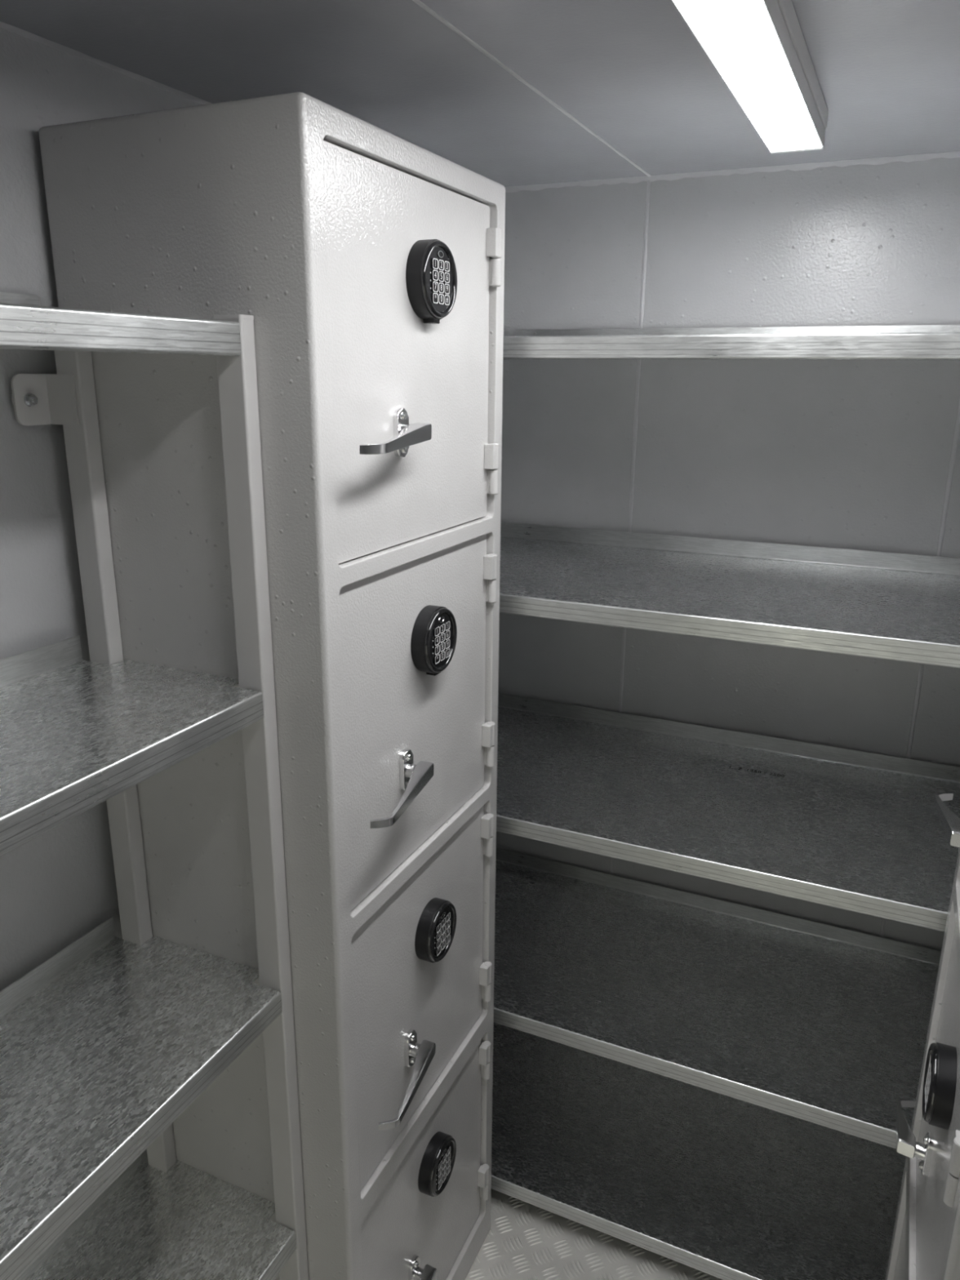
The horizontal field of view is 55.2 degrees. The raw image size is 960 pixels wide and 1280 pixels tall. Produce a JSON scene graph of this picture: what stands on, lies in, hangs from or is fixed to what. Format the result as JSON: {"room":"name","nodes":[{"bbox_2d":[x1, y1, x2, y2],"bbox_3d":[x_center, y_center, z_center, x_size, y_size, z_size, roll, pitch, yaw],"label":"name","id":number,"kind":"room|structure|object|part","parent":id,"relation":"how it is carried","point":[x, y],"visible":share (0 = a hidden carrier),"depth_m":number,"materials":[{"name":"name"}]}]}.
{"room":"vault room","nodes":[
{"label":"vault room","id":0,"kind":"room"},
{"bbox_2d":[0,27,202,1164],"bbox_3d":[-0.647,0.354,1.117,0.075,2.059,2.651,8,18,23],"label":"wall","id":1,"kind":"structure","parent":0,"point":[56,886],"depth_m":1.12,"materials":[{"name":"paint"}]},
{"bbox_2d":[0,21,211,104],"bbox_3d":[-0.633,-0.630,0.828,0.007,0.008,2.651,8,18,23],"label":"trim","id":2,"kind":"structure","parent":1,"relation":"attached to","point":[7,27],"depth_m":1.15,"materials":[{"name":"paint"}]},
{"bbox_2d":[0,0,959,186],"bbox_3d":[0.045,-0.561,0.526,1.578,0.040,2.731,8,18,23],"label":"ceiling","id":3,"kind":"structure","parent":0,"point":[633,73],"depth_m":1.17,"materials":[{"name":"paint"}]},
{"bbox_2d":[412,0,650,177],"bbox_3d":[-0.215,-0.576,0.645,0.007,0.002,2.651,8,18,23],"label":"trim","id":4,"kind":"structure","parent":3,"relation":"attached to","point":[419,2],"depth_m":1.18,"materials":[{"name":"paint"}]},
{"bbox_2d":[671,0,828,154],"bbox_3d":[0.251,-0.620,0.897,0.078,0.051,1.081,8,18,23],"label":"ceiling light","id":5,"kind":"object","parent":3,"relation":"attached to","point":[758,48],"visible":1,"depth_m":1.01,"materials":[{"name":"grey plastic"}]},
{"bbox_2d":[464,1188,722,1279],"bbox_3d":[0.028,1.453,1.112,1.578,0.042,2.731,8,18,23],"label":"floor","id":6,"kind":"structure","parent":0,"point":[524,1241],"depth_m":1.83,"materials":[{"name":"silver metal"}]},
{"bbox_2d":[0,291,308,1279],"bbox_3d":[-0.596,0.589,0.833,0.301,1.768,1.020,8,18,23],"label":"shelving unit","id":7,"kind":"object","parent":6,"relation":"on","point":[105,1042],"visible":1,"depth_m":1.09,"materials":[{"name":"metal"}]},
{"bbox_3d":[-0.486,0.463,1.314,0.038,1.743,0.024,8,18,23],"label":"post","id":8,"kind":"part","parent":7,"relation":"part of","materials":[{"name":"metal"}]},
{"bbox_3d":[-0.582,-0.228,0.592,0.286,0.067,1.019,8,18,23],"label":"shelf","id":9,"kind":"part","parent":7,"relation":"part of","materials":[{"name":"metal"}]},
{"bbox_3d":[-0.585,0.165,0.707,0.286,0.067,1.019,8,18,23],"label":"shelf","id":10,"kind":"part","parent":7,"relation":"part of","materials":[{"name":"metal"}]},
{"bbox_3d":[-0.589,0.560,0.821,0.286,0.067,1.019,8,18,23],"label":"shelf","id":11,"kind":"part","parent":7,"relation":"part of","materials":[{"name":"metal"}]},
{"bbox_3d":[-0.592,0.941,0.932,0.286,0.067,1.019,8,18,23],"label":"shelf","id":12,"kind":"part","parent":7,"relation":"part of","materials":[{"name":"metal"}]},
{"bbox_3d":[-0.269,0.492,1.220,0.038,1.743,0.024,8,18,23],"label":"post","id":13,"kind":"part","parent":7,"relation":"part of","materials":[{"name":"metal"}]},
{"bbox_2d":[38,91,505,1279],"bbox_3d":[-0.218,0.317,1.452,0.407,1.950,0.512,8,18,23],"label":"tall cabinet","id":14,"kind":"object","parent":6,"relation":"on","point":[367,262],"visible":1,"depth_m":1.17,"materials":[{"name":"metal"}]},
{"bbox_3d":[-0.102,-0.240,1.092,0.037,0.028,0.164,6,17,17],"label":"lever handle","id":15,"kind":"part","parent":14,"relation":"part of","materials":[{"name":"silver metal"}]},
{"bbox_3d":[-0.099,-0.261,1.159,0.008,0.060,0.027,8,18,23],"label":"mounting plate","id":16,"kind":"part","parent":14,"relation":"part of","materials":[{"name":"silver metal"}]},
{"bbox_3d":[-0.106,0.203,1.221,0.037,0.028,0.164,6,17,17],"label":"lever handle","id":17,"kind":"part","parent":14,"relation":"part of","materials":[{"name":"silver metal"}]},
{"bbox_3d":[-0.103,0.182,1.288,0.008,0.060,0.027,8,18,23],"label":"mounting plate","id":18,"kind":"part","parent":14,"relation":"part of","materials":[{"name":"silver metal"}]},
{"bbox_3d":[-0.081,-0.355,1.192,0.008,0.445,0.436,8,18,23],"label":"door","id":19,"kind":"part","parent":14,"relation":"part of","materials":[{"name":"metal"}]},
{"bbox_3d":[-0.109,0.651,1.351,0.037,0.028,0.164,6,17,17],"label":"lever handle","id":20,"kind":"part","parent":14,"relation":"part of","materials":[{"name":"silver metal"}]},
{"bbox_3d":[-0.107,0.630,1.419,0.008,0.060,0.027,8,18,23],"label":"mounting plate","id":21,"kind":"part","parent":14,"relation":"part of","materials":[{"name":"silver metal"}]},
{"bbox_3d":[-0.085,0.094,1.322,0.008,0.434,0.436,8,18,23],"label":"door","id":22,"kind":"part","parent":14,"relation":"part of","materials":[{"name":"metal"}]},
{"bbox_3d":[-0.111,1.064,1.545,0.008,0.060,0.027,8,18,23],"label":"mounting plate","id":23,"kind":"part","parent":14,"relation":"part of","materials":[{"name":"silver metal"}]},
{"bbox_3d":[-0.088,0.539,1.452,0.008,0.432,0.436,8,18,23],"label":"door","id":24,"kind":"part","parent":14,"relation":"part of","materials":[{"name":"metal"}]},
{"bbox_3d":[-0.092,0.994,1.585,0.008,0.431,0.436,8,18,23],"label":"door","id":25,"kind":"part","parent":14,"relation":"part of","materials":[{"name":"metal"}]},
{"bbox_3d":[-0.113,1.085,1.478,0.037,0.028,0.164,6,17,17],"label":"lever handle","id":26,"kind":"part","parent":14,"relation":"part of","materials":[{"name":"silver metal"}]},
{"bbox_3d":[-0.051,-0.456,1.162,0.003,0.077,0.077,8,18,23],"label":"plate","id":27,"kind":"part","parent":14,"relation":"part of","materials":[{"name":"black plastic"}]},
{"bbox_3d":[-0.055,0.000,1.295,0.003,0.077,0.077,8,18,23],"label":"plate","id":28,"kind":"part","parent":14,"relation":"part of","materials":[{"name":"black"}]},
{"bbox_3d":[-0.059,0.454,1.427,0.003,0.077,0.077,8,18,23],"label":"plate","id":29,"kind":"part","parent":14,"relation":"part of","materials":[{"name":"black"}]},
{"bbox_3d":[-0.063,0.890,1.554,0.003,0.077,0.077,8,18,23],"label":"plate","id":30,"kind":"part","parent":14,"relation":"part of","materials":[{"name":"black"}]},
{"bbox_2d":[491,324,959,1279],"bbox_3d":[0.477,0.320,1.774,1.426,1.776,0.528,8,18,23],"label":"shelving unit","id":31,"kind":"object","parent":6,"relation":"on","point":[713,1086],"visible":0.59,"depth_m":1.81,"materials":[{"name":"metal"}]},
{"bbox_3d":[0.470,1.099,2.001,1.425,0.068,0.528,8,18,23],"label":"shelf","id":32,"kind":"part","parent":31,"relation":"part of","materials":[{"name":"metal"}]},
{"bbox_3d":[0.474,0.702,1.885,1.425,0.068,0.528,8,18,23],"label":"shelf","id":33,"kind":"part","parent":31,"relation":"part of","materials":[{"name":"metal"}]},
{"bbox_3d":[0.477,0.301,1.769,1.425,0.068,0.528,8,18,23],"label":"shelf","id":34,"kind":"part","parent":31,"relation":"part of","materials":[{"name":"metal"}]},
{"bbox_3d":[0.481,-0.099,1.652,1.425,0.068,0.528,8,18,23],"label":"shelf","id":35,"kind":"part","parent":31,"relation":"part of","materials":[{"name":"metal"}]},
{"bbox_3d":[0.484,-0.500,1.535,1.425,0.068,0.528,8,18,23],"label":"shelf","id":36,"kind":"part","parent":31,"relation":"part of","materials":[{"name":"metal"}]},
{"bbox_2d":[884,791,959,1279],"bbox_3d":[0.717,0.445,1.037,0.407,1.950,0.512,8,18,23],"label":"tall cabinet","id":37,"kind":"object","parent":6,"relation":"on","point":[925,1245],"visible":1,"depth_m":1.19,"materials":[{"name":"metal"}]},
{"bbox_3d":[0.580,1.086,1.289,0.008,0.431,0.436,8,18,23],"label":"door","id":38,"kind":"part","parent":37,"relation":"part of","materials":[{"name":"metal"}]},
{"bbox_3d":[0.610,0.687,1.303,0.037,0.062,0.158,8,18,23],"label":"lever handle","id":39,"kind":"part","parent":37,"relation":"part of","materials":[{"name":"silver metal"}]},
{"bbox_3d":[0.601,0.690,1.234,0.008,0.060,0.027,8,18,23],"label":"mounting plate","id":40,"kind":"part","parent":37,"relation":"part of","materials":[{"name":"silver metal"}]},
{"bbox_3d":[0.583,0.630,1.157,0.008,0.432,0.436,8,18,23],"label":"door","id":41,"kind":"part","parent":37,"relation":"part of","materials":[{"name":"metal"}]},
{"bbox_3d":[0.607,0.224,1.171,0.037,0.028,0.164,6,17,17],"label":"lever handle","id":42,"kind":"part","parent":37,"relation":"part of","materials":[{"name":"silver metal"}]},
{"bbox_2d":[496,157,959,951],"bbox_3d":[0.595,0.108,1.996,1.578,2.059,0.040,8,18,23],"label":"wall","id":43,"kind":"structure","parent":0,"point":[837,454],"depth_m":1.86,"materials":[{"name":"paint"}]},
{"bbox_2d":[609,180,650,875],"bbox_3d":[0.323,0.078,2.092,0.009,2.059,0.002,8,18,23],"label":"trim","id":44,"kind":"structure","parent":43,"relation":"attached to","point":[646,215],"depth_m":1.93,"materials":[{"name":"paint"}]},
{"bbox_2d":[504,151,959,192],"bbox_3d":[0.593,-0.869,1.687,1.498,0.010,0.010,8,18,23],"label":"trim","id":45,"kind":"structure","parent":43,"relation":"attached to","point":[908,158],"depth_m":1.73,"materials":[{"name":"paint"}]},
{"bbox_2d":[879,399,959,937],"bbox_3d":[0.876,0.153,1.851,0.009,2.059,0.002,8,18,23],"label":"trim","id":46,"kind":"structure","parent":43,"relation":"attached to","point":[953,458],"depth_m":1.75,"materials":[{"name":"paint"}]}
]}

